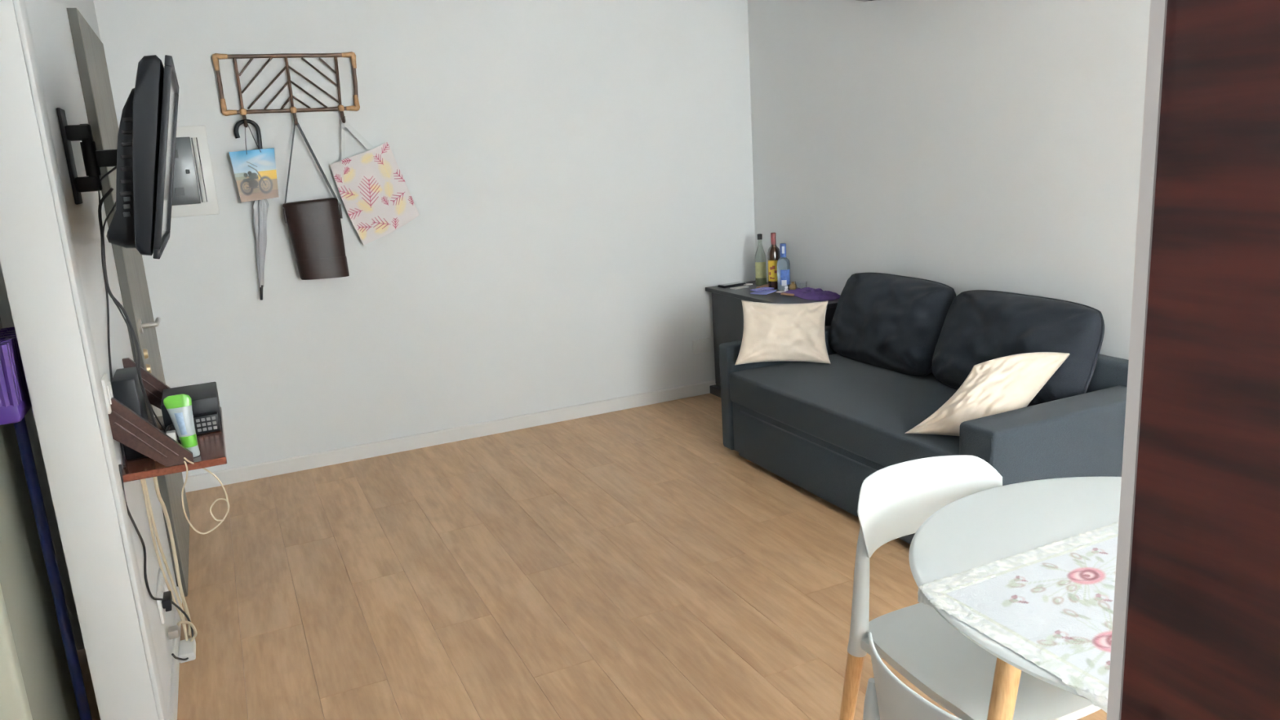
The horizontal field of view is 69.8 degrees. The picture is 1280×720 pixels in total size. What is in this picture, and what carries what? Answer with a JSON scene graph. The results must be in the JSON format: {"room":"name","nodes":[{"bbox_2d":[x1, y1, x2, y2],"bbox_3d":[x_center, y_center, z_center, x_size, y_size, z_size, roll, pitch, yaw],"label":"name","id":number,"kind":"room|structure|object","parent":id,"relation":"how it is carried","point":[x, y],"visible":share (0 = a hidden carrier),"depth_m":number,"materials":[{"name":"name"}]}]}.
{"room":"living room","nodes":[
{"label":"living room","id":0,"kind":"room"},
{"bbox_2d":[0,263,84,650],"bbox_3d":[-2.329,-0.263,2.605,1.180,2.620,0.100,-9,14,-24],"label":"wall","id":1,"kind":"structure","parent":0,"point":[6,317],"depth_m":2.91,"materials":[{"name":"white paint"}]},
{"bbox_2d":[0,0,177,719],"bbox_3d":[-1.849,-0.406,3.092,0.122,2.620,2.395,-9,14,-24],"label":"wall","id":2,"kind":"structure","parent":0,"point":[33,262],"depth_m":2.17,"materials":[{"name":"white paint"}]},
{"bbox_2d":[56,107,117,204],"bbox_3d":[-1.402,-0.532,2.382,0.148,0.240,0.130,-9,14,-24],"label":"mount","id":3,"kind":"object","parent":2,"relation":"attached to","point":[94,159],"depth_m":2.36,"materials":[{"name":"black metal"}]},
{"bbox_2d":[106,54,178,258],"bbox_3d":[-1.242,-0.501,2.316,0.192,0.432,0.775,-9,14,-24],"label":"television","id":4,"kind":"object","parent":3,"relation":"attached to","point":[147,131],"visible":1,"depth_m":1.99,"materials":[{"name":"black plastic"}]},
{"bbox_2d":[119,191,132,195],"bbox_3d":[-1.128,-0.365,2.010,0.024,0.008,0.008,-9,14,-24],"label":"vent","id":5,"kind":"object","parent":4,"relation":"attached to","point":[121,193],"depth_m":2.01,"materials":[{"name":"black plastic"}]},
{"bbox_2d":[120,166,132,171],"bbox_3d":[-1.121,-0.417,2.003,0.024,0.008,0.008,-9,14,-24],"label":"vent","id":6,"kind":"object","parent":4,"relation":"attached to","point":[122,168],"depth_m":2.00,"materials":[{"name":"black plastic"}]},
{"bbox_2d":[120,178,132,183],"bbox_3d":[-1.125,-0.391,2.007,0.024,0.008,0.008,-9,14,-24],"label":"vent","id":7,"kind":"object","parent":4,"relation":"attached to","point":[122,180],"depth_m":2.00,"materials":[{"name":"black plastic"}]},
{"bbox_2d":[120,142,132,146],"bbox_3d":[-1.115,-0.469,1.995,0.024,0.008,0.008,-9,14,-24],"label":"vent","id":8,"kind":"object","parent":4,"relation":"attached to","point":[122,144],"depth_m":1.99,"materials":[{"name":"black plastic"}]},
{"bbox_2d":[120,154,132,159],"bbox_3d":[-1.118,-0.443,1.999,0.024,0.008,0.008,-9,14,-24],"label":"vent","id":9,"kind":"object","parent":4,"relation":"attached to","point":[122,156],"depth_m":2.00,"materials":[{"name":"black plastic"}]},
{"bbox_2d":[121,129,133,133],"bbox_3d":[-1.112,-0.495,1.992,0.024,0.008,0.008,-9,14,-24],"label":"vent","id":10,"kind":"object","parent":4,"relation":"attached to","point":[123,131],"depth_m":1.99,"materials":[{"name":"black plastic"}]},
{"bbox_2d":[122,117,133,121],"bbox_3d":[-1.109,-0.521,1.988,0.024,0.008,0.008,-9,14,-24],"label":"vent","id":11,"kind":"object","parent":4,"relation":"attached to","point":[124,119],"depth_m":1.98,"materials":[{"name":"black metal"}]},
{"bbox_2d":[97,187,158,428],"bbox_3d":[-1.340,-0.102,2.392,0.062,0.684,0.107,-9,14,-24],"label":"cable","id":12,"kind":"object","parent":4,"relation":"hanging from","point":[100,207],"visible":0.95,"depth_m":2.38,"materials":[{"name":"black plastic"}]},
{"bbox_2d":[101,201,165,431],"bbox_3d":[-1.328,-0.115,2.406,0.093,0.702,0.164,-9,14,-24],"label":"cable","id":13,"kind":"object","parent":4,"relation":"attached to","point":[114,205],"visible":0.85,"depth_m":2.36,"materials":[{"name":"black plastic"}]},
{"bbox_2d":[13,0,168,719],"bbox_3d":[-1.298,-0.210,2.099,0.012,2.620,0.095,-9,14,-24],"label":"trim","id":14,"kind":"structure","parent":2,"relation":"attached to","point":[21,13],"depth_m":2.12,"materials":[{"name":"white paint"}]},
{"bbox_2d":[101,373,113,413],"bbox_3d":[-1.350,0.084,2.328,0.014,0.090,0.090,-9,14,-24],"label":"wall outlet","id":15,"kind":"object","parent":2,"relation":"attached to","point":[106,384],"visible":0.77,"depth_m":2.30,"materials":[{"name":"white plastic"}]},
{"bbox_2d":[66,8,190,596],"bbox_3d":[-1.889,-0.206,3.524,0.093,2.032,0.886,-9,14,-24],"label":"door","id":16,"kind":"structure","parent":2,"relation":"in","point":[89,50],"depth_m":3.25,"materials":[{"name":"grey laminate"}]},
{"bbox_2d":[155,568,166,623],"bbox_3d":[-1.446,0.712,2.775,0.014,0.090,0.220,-9,14,-24],"label":"wall outlet","id":17,"kind":"object","parent":2,"relation":"attached to","point":[161,588],"visible":0.71,"depth_m":2.72,"materials":[{"name":"white plastic"}]},
{"bbox_2d":[161,591,172,611],"bbox_3d":[-1.409,0.726,2.734,0.024,0.050,0.070,-9,14,-24],"label":"plug adapter","id":18,"kind":"object","parent":17,"relation":"attached to","point":[166,602],"visible":0.99,"depth_m":2.71,"materials":[{"name":"black plastic"}]},
{"bbox_2d":[171,600,193,660],"bbox_3d":[-1.441,0.825,2.871,0.017,0.274,0.310,-7,14,-15],"label":"cable","id":19,"kind":"object","parent":18,"relation":"attached to","point":[173,602],"visible":0.65,"depth_m":2.87,"materials":[{"name":"black plastic"}]},
{"bbox_2d":[140,479,188,640],"bbox_3d":[-1.483,0.580,2.833,0.025,0.712,0.208,-7,13,-14],"label":"cable","id":20,"kind":"object","parent":2,"relation":"attached to","point":[141,480],"visible":0.8,"depth_m":2.80,"materials":[{"name":"beige plastic"}]},
{"bbox_2d":[142,478,187,638],"bbox_3d":[-1.513,0.577,2.908,0.023,0.736,0.249,-9,14,-21],"label":"cable","id":21,"kind":"object","parent":2,"relation":"attached to","point":[144,480],"visible":0.69,"depth_m":2.89,"materials":[{"name":"beige plastic"}]},
{"bbox_2d":[107,357,226,482],"bbox_3d":[-1.349,0.136,2.638,0.250,0.220,0.600,-9,14,-24],"label":"wall shelf","id":22,"kind":"object","parent":2,"relation":"attached to","point":[128,428],"depth_m":2.39,"materials":[{"name":"brown wood"}]},
{"bbox_2d":[97,165,125,466],"bbox_3d":[-1.421,-0.149,2.547,0.128,0.781,0.455,-9,14,-24],"label":"cable","id":23,"kind":"object","parent":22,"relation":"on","point":[115,167],"visible":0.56,"depth_m":2.49,"materials":[{"name":"black plastic"}]},
{"bbox_2d":[111,366,148,460],"bbox_3d":[-1.398,0.144,2.525,0.056,0.219,0.182,-9,14,-24],"label":"router","id":24,"kind":"object","parent":22,"relation":"on","point":[126,389],"visible":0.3,"depth_m":2.45,"materials":[{"name":"black plastic"}]},
{"bbox_2d":[118,464,163,600],"bbox_3d":[-1.360,0.493,2.501,0.010,0.515,0.344,-9,14,-23],"label":"cable","id":25,"kind":"object","parent":22,"relation":"hanging from","point":[152,597],"visible":0.89,"depth_m":2.47,"materials":[{"name":"black plastic"}]},
{"bbox_2d":[165,430,177,442],"bbox_3d":[-1.252,0.226,2.457,0.023,0.072,0.024,-9,14,-24],"label":"plug","id":26,"kind":"object","parent":22,"relation":"on","point":[172,433],"visible":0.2,"depth_m":2.44,"materials":[{"name":"white plastic"}]},
{"bbox_2d":[153,476,191,638],"bbox_3d":[-1.514,0.568,2.950,0.015,0.742,0.211,-9,14,-24],"label":"cable","id":27,"kind":"object","parent":22,"relation":"hanging from","point":[155,478],"visible":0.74,"depth_m":3.04,"materials":[{"name":"beige plastic"}]},
{"bbox_2d":[163,394,199,457],"bbox_3d":[-1.221,0.176,2.443,0.067,0.172,0.038,-9,14,-24],"label":"tube","id":28,"kind":"object","parent":22,"relation":"on","point":[179,406],"visible":0.93,"depth_m":2.43,"materials":[{"name":"white"}]},
{"bbox_2d":[160,382,222,431],"bbox_3d":[-1.358,0.146,2.780,0.150,0.096,0.225,-9,14,-24],"label":"telephone","id":29,"kind":"object","parent":22,"relation":"on","point":[204,397],"visible":0.67,"depth_m":2.71,"materials":[{"name":"black plastic"}]},
{"bbox_2d":[193,412,220,434],"bbox_3d":[-1.271,0.186,2.675,0.080,0.054,0.031,-9,14,-24],"label":"keypad","id":30,"kind":"object","parent":29,"relation":"attached to","point":[208,422],"visible":0.95,"depth_m":2.67,"materials":[{"name":"black plastic"}]},
{"bbox_2d":[181,461,229,533],"bbox_3d":[-1.167,0.350,2.449,0.114,0.251,0.049,-9,14,-24],"label":"cable","id":31,"kind":"object","parent":22,"relation":"hanging from","point":[184,462],"visible":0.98,"depth_m":2.48,"materials":[{"name":"beige plastic"}]},
{"bbox_2d":[183,457,228,506],"bbox_3d":[-1.171,0.320,2.443,0.107,0.193,0.050,-7,13,-14],"label":"cable","id":32,"kind":"object","parent":22,"relation":"hanging from","point":[184,458],"visible":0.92,"depth_m":2.46,"materials":[{"name":"beige plastic"}]},
{"bbox_2d":[168,625,179,639],"bbox_3d":[-1.407,0.821,2.766,0.028,0.026,0.040,-9,14,-24],"label":"plug","id":33,"kind":"object","parent":2,"relation":"attached to","point":[173,631],"visible":1,"depth_m":2.75,"materials":[{"name":"white plastic"}]},
{"bbox_2d":[176,620,197,641],"bbox_3d":[-1.420,0.862,2.876,0.029,0.137,0.186,-8,14,-17],"label":"cable","id":34,"kind":"object","parent":33,"relation":"attached to","point":[179,623],"visible":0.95,"depth_m":2.91,"materials":[{"name":"beige plastic"}]},
{"bbox_2d":[168,586,182,719],"bbox_3d":[-1.456,0.936,2.875,0.010,0.060,0.995,-9,14,-24],"label":"baseboard","id":35,"kind":"structure","parent":2,"relation":"attached to","point":[173,706],"depth_m":2.76,"materials":[{"name":"white paint"}]},
{"bbox_2d":[93,0,755,476],"bbox_3d":[-0.838,-0.889,4.899,3.548,2.620,0.120,-9,14,-24],"label":"wall","id":36,"kind":"structure","parent":0,"point":[578,175],"depth_m":4.81,"materials":[{"name":"white paint"}]},
{"bbox_2d":[171,125,219,217],"bbox_3d":[-2.108,-0.863,4.210,0.265,0.405,0.026,-9,14,-24],"label":"electrical panel","id":37,"kind":"object","parent":36,"relation":"attached to","point":[194,193],"visible":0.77,"depth_m":4.23,"materials":[{"name":"white plastic"}]},
{"bbox_2d":[211,51,359,127],"bbox_3d":[-1.644,-1.277,4.319,0.639,0.335,0.066,-9,14,-24],"label":"coat rack","id":38,"kind":"object","parent":36,"relation":"attached to","point":[215,57],"visible":1,"depth_m":4.32,"materials":[{"name":"brown wood"}]},
{"bbox_2d":[233,119,268,300],"bbox_3d":[-1.813,-0.710,4.365,0.115,0.846,0.056,-9,14,-24],"label":"umbrella","id":39,"kind":"object","parent":38,"relation":"hanging from","point":[260,207],"visible":0.98,"depth_m":4.37,"materials":[{"name":"grey fabric"},{"name":"black plastic"}]},
{"bbox_2d":[228,124,278,202],"bbox_3d":[-1.810,-0.927,4.291,0.198,0.362,0.024,-9,14,-24],"label":"gift bag","id":40,"kind":"object","parent":38,"relation":"hanging from","point":[255,171],"visible":1,"depth_m":4.30,"materials":[{"name":"paper"}]},
{"bbox_2d":[282,119,349,279],"bbox_3d":[-1.586,-0.772,4.422,0.266,0.763,0.107,-9,14,-24],"label":"bag","id":41,"kind":"object","parent":38,"relation":"hanging from","point":[314,226],"visible":1,"depth_m":4.42,"materials":[{"name":"brown leather"}]},
{"bbox_2d":[329,120,419,244],"bbox_3d":[-1.315,-0.885,4.551,0.403,0.611,0.037,-9,14,-24],"label":"tote bag","id":42,"kind":"object","parent":38,"relation":"hanging from","point":[375,196],"visible":1,"depth_m":4.55,"materials":[{"name":"fabric"}]},
{"bbox_2d":[182,379,715,492],"bbox_3d":[-0.732,0.360,5.127,3.308,0.075,0.014,-9,14,-24],"label":"baseboard","id":43,"kind":"structure","parent":36,"relation":"attached to","point":[260,470],"depth_m":4.95,"materials":[{"name":"white paint"}]},
{"bbox_2d":[692,337,710,354],"bbox_3d":[0.375,-0.084,5.570,0.120,0.085,0.012,-9,14,-24],"label":"wall outlet","id":44,"kind":"object","parent":36,"relation":"attached to","point":[703,345],"visible":1,"depth_m":5.56,"materials":[{"name":"white plastic"}]},
{"bbox_2d":[76,393,1106,719],"bbox_3d":[0.112,1.151,1.922,4.809,0.120,6.900,-9,14,-24],"label":"floor","id":45,"kind":"structure","parent":0,"point":[626,564],"depth_m":3.27,"materials":[{"name":"brown wood"}]},
{"bbox_2d":[0,318,79,719],"bbox_3d":[-1.755,0.471,2.076,0.608,1.360,0.710,-9,14,-24],"label":"refrigerator","id":46,"kind":"object","parent":45,"relation":"on","point":[36,682],"visible":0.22,"depth_m":2.18,"materials":[{"name":"grey"}]},
{"bbox_2d":[0,326,92,719],"bbox_3d":[-1.443,0.509,2.250,0.069,1.168,0.299,-9,14,-24],"label":"broom","id":47,"kind":"object","parent":45,"relation":"on","point":[15,399],"visible":0.77,"depth_m":2.19,"materials":[{"name":"purple plastic"},{"name":"blue metal"}]},
{"bbox_2d":[177,637,195,662],"bbox_3d":[-1.457,0.934,2.950,0.048,0.030,0.110,-9,14,-24],"label":"strip","id":48,"kind":"object","parent":45,"relation":"on","point":[186,648],"visible":0.9,"depth_m":2.92,"materials":[{"name":"white plastic"}]},
{"bbox_2d":[705,280,839,397],"bbox_3d":[0.786,-0.055,5.207,0.370,0.660,0.982,-9,14,-24],"label":"base cabinet","id":49,"kind":"object","parent":45,"relation":"on","point":[726,303],"visible":0.3,"depth_m":5.32,"materials":[{"name":"grey wood"}]},
{"bbox_2d":[717,281,746,288],"bbox_3d":[0.548,-0.448,5.469,0.160,0.015,0.068,-11,15,-29],"label":"phone","id":50,"kind":"object","parent":49,"relation":"on","point":[738,283],"visible":1,"depth_m":5.45,"materials":[{"name":"black plastic"}]},
{"bbox_2d":[729,285,749,289],"bbox_3d":[0.584,-0.425,5.384,0.100,0.004,0.055,-11,15,-29],"label":"notepad","id":51,"kind":"object","parent":49,"relation":"on","point":[741,286],"visible":1,"depth_m":5.38,"materials":[{"name":"white paper"}]},
{"bbox_2d":[754,233,766,285],"bbox_3d":[0.711,-0.592,5.410,0.068,0.302,0.068,-9,14,-24],"label":"liquor bottle","id":52,"kind":"object","parent":49,"relation":"on","point":[760,260],"visible":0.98,"depth_m":5.39,"materials":[{"name":"green glass"}]},
{"bbox_2d":[755,284,768,288],"bbox_3d":[0.717,-0.426,5.335,0.035,0.012,0.100,8,17,41],"label":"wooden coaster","id":53,"kind":"object","parent":49,"relation":"on","point":[766,285],"visible":0.58,"depth_m":5.32,"materials":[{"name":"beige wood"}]},
{"bbox_2d":[750,289,777,294],"bbox_3d":[0.698,-0.384,5.170,0.100,0.006,0.130,6,16,36],"label":"card","id":54,"kind":"object","parent":49,"relation":"on","point":[768,291],"visible":0.9,"depth_m":5.15,"materials":[{"name":"blue paper"}]},
{"bbox_2d":[750,286,773,291],"bbox_3d":[0.697,-0.404,5.228,0.120,0.006,0.075,-13,16,-35],"label":"booklet","id":55,"kind":"object","parent":54,"relation":"on","point":[765,288],"visible":1,"depth_m":5.21,"materials":[{"name":"blue paper"}]},
{"bbox_2d":[767,232,780,288],"bbox_3d":[0.769,-0.571,5.262,0.074,0.320,0.074,-9,14,-24],"label":"liquor bottle","id":56,"kind":"object","parent":49,"relation":"on","point":[773,252],"visible":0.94,"depth_m":5.24,"materials":[{"name":"brown glass"}]},
{"bbox_2d":[776,243,790,290],"bbox_3d":[0.812,-0.527,5.184,0.075,0.264,0.076,-9,14,-24],"label":"liquor bottle","id":57,"kind":"object","parent":49,"relation":"on","point":[783,264],"visible":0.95,"depth_m":5.16,"materials":[{"name":"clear glass"}]},
{"bbox_2d":[780,292,794,296],"bbox_3d":[0.845,-0.369,5.058,0.110,0.010,0.090,-15,17,-40],"label":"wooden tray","id":58,"kind":"object","parent":49,"relation":"on","point":[783,293],"visible":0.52,"depth_m":5.03,"materials":[{"name":"beige wood"}]},
{"bbox_2d":[788,281,795,289],"bbox_3d":[0.862,-0.415,5.164,0.046,0.050,0.047,-9,14,-24],"label":"jar","id":59,"kind":"object","parent":49,"relation":"on","point":[792,286],"visible":0.74,"depth_m":5.15,"materials":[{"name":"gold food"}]},
{"bbox_2d":[795,280,806,288],"bbox_3d":[0.901,-0.411,5.127,0.066,0.055,0.066,-9,14,-24],"label":"drinking glass","id":60,"kind":"object","parent":49,"relation":"on","point":[798,284],"visible":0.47,"depth_m":5.10,"materials":[{"name":"white"}]},
{"bbox_2d":[778,287,840,301],"bbox_3d":[0.936,-0.363,4.956,0.190,0.035,0.384,-9,14,-24],"label":"cloth","id":61,"kind":"object","parent":49,"relation":"on","point":[806,293],"visible":0.93,"depth_m":4.87,"materials":[{"name":"purple fabric"}]},
{"bbox_2d":[862,631,962,719],"bbox_3d":[0.595,0.780,1.372,0.483,0.793,0.479,-9,14,-24],"label":"dining chair","id":62,"kind":"object","parent":45,"relation":"on","point":[887,697],"visible":1,"depth_m":1.24,"materials":[{"name":"grey plastic"}]},
{"bbox_2d":[719,325,1128,544],"bbox_3d":[1.139,0.243,3.885,0.849,0.634,1.740,-9,14,-24],"label":"sofa","id":63,"kind":"object","parent":45,"relation":"on","point":[823,428],"visible":0.46,"depth_m":3.63,"materials":[{"name":"grey fabric"}]},
{"bbox_2d":[734,300,831,364],"bbox_3d":[0.678,-0.130,4.357,0.521,0.328,0.164,-6,13,-10],"label":"throw pillow","id":64,"kind":"object","parent":63,"relation":"on","point":[772,332],"visible":1,"depth_m":4.31,"materials":[{"name":"beige fabric"}]},
{"bbox_2d":[828,272,956,376],"bbox_3d":[1.166,-0.181,4.317,0.284,0.416,0.756,-9,14,-24],"label":"cushion","id":65,"kind":"object","parent":63,"relation":"on","point":[894,322],"visible":0.94,"depth_m":4.19,"materials":[{"name":"grey fabric"}]},
{"bbox_2d":[904,351,1070,435],"bbox_3d":[1.274,0.125,3.238,0.648,0.260,0.200,-5,13,-7],"label":"throw pillow","id":66,"kind":"object","parent":63,"relation":"on","point":[1002,384],"visible":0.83,"depth_m":3.22,"materials":[{"name":"beige fabric"}]},
{"bbox_2d":[932,289,1104,407],"bbox_3d":[1.473,-0.045,3.649,0.277,0.415,0.760,-9,14,-24],"label":"cushion","id":67,"kind":"object","parent":63,"relation":"on","point":[979,326],"visible":0.74,"depth_m":3.53,"materials":[{"name":"grey fabric"}]},
{"bbox_2d":[839,455,1101,719],"bbox_3d":[0.704,0.653,1.891,0.479,0.793,0.483,-9,14,-22],"label":"dining chair","id":68,"kind":"object","parent":45,"relation":"on","point":[895,501],"visible":0.65,"depth_m":1.94,"materials":[{"name":"grey plastic"}]},
{"bbox_2d":[908,476,1121,719],"bbox_3d":[0.955,0.720,1.637,0.916,0.746,0.916,-9,14,-24],"label":"dining table","id":69,"kind":"object","parent":45,"relation":"on","point":[975,530],"visible":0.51,"depth_m":1.75,"materials":[{"name":"white paint"}]},
{"bbox_2d":[917,521,1118,712],"bbox_3d":[0.947,0.406,1.503,0.861,0.081,0.513,-9,14,-24],"label":"table runner","id":70,"kind":"object","parent":69,"relation":"on","point":[1051,605],"visible":0.38,"depth_m":1.48,"materials":[{"name":"fabric"}]},
{"bbox_2d":[1106,0,1279,719],"bbox_3d":[0.637,0.155,0.046,0.034,2.600,1.342,-9,14,-24],"label":"panel","id":71,"kind":"object","parent":45,"relation":"on","point":[1196,628],"visible":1,"depth_m":0.58,"materials":[{"name":"brown wood"}]},
{"bbox_2d":[747,0,1151,359],"bbox_3d":[2.188,-0.525,2.514,0.120,2.620,6.820,-9,14,-24],"label":"wall","id":72,"kind":"structure","parent":0,"point":[962,145],"depth_m":4.00,"materials":[{"name":"white paint"}]},
{"bbox_2d":[857,0,878,1],"bbox_3d":[1.207,-1.720,3.854,0.208,0.283,0.820,-9,14,-24],"label":"air conditioner","id":73,"kind":"object","parent":72,"relation":"attached to","point":[857,0],"visible":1,"depth_m":4.22,"materials":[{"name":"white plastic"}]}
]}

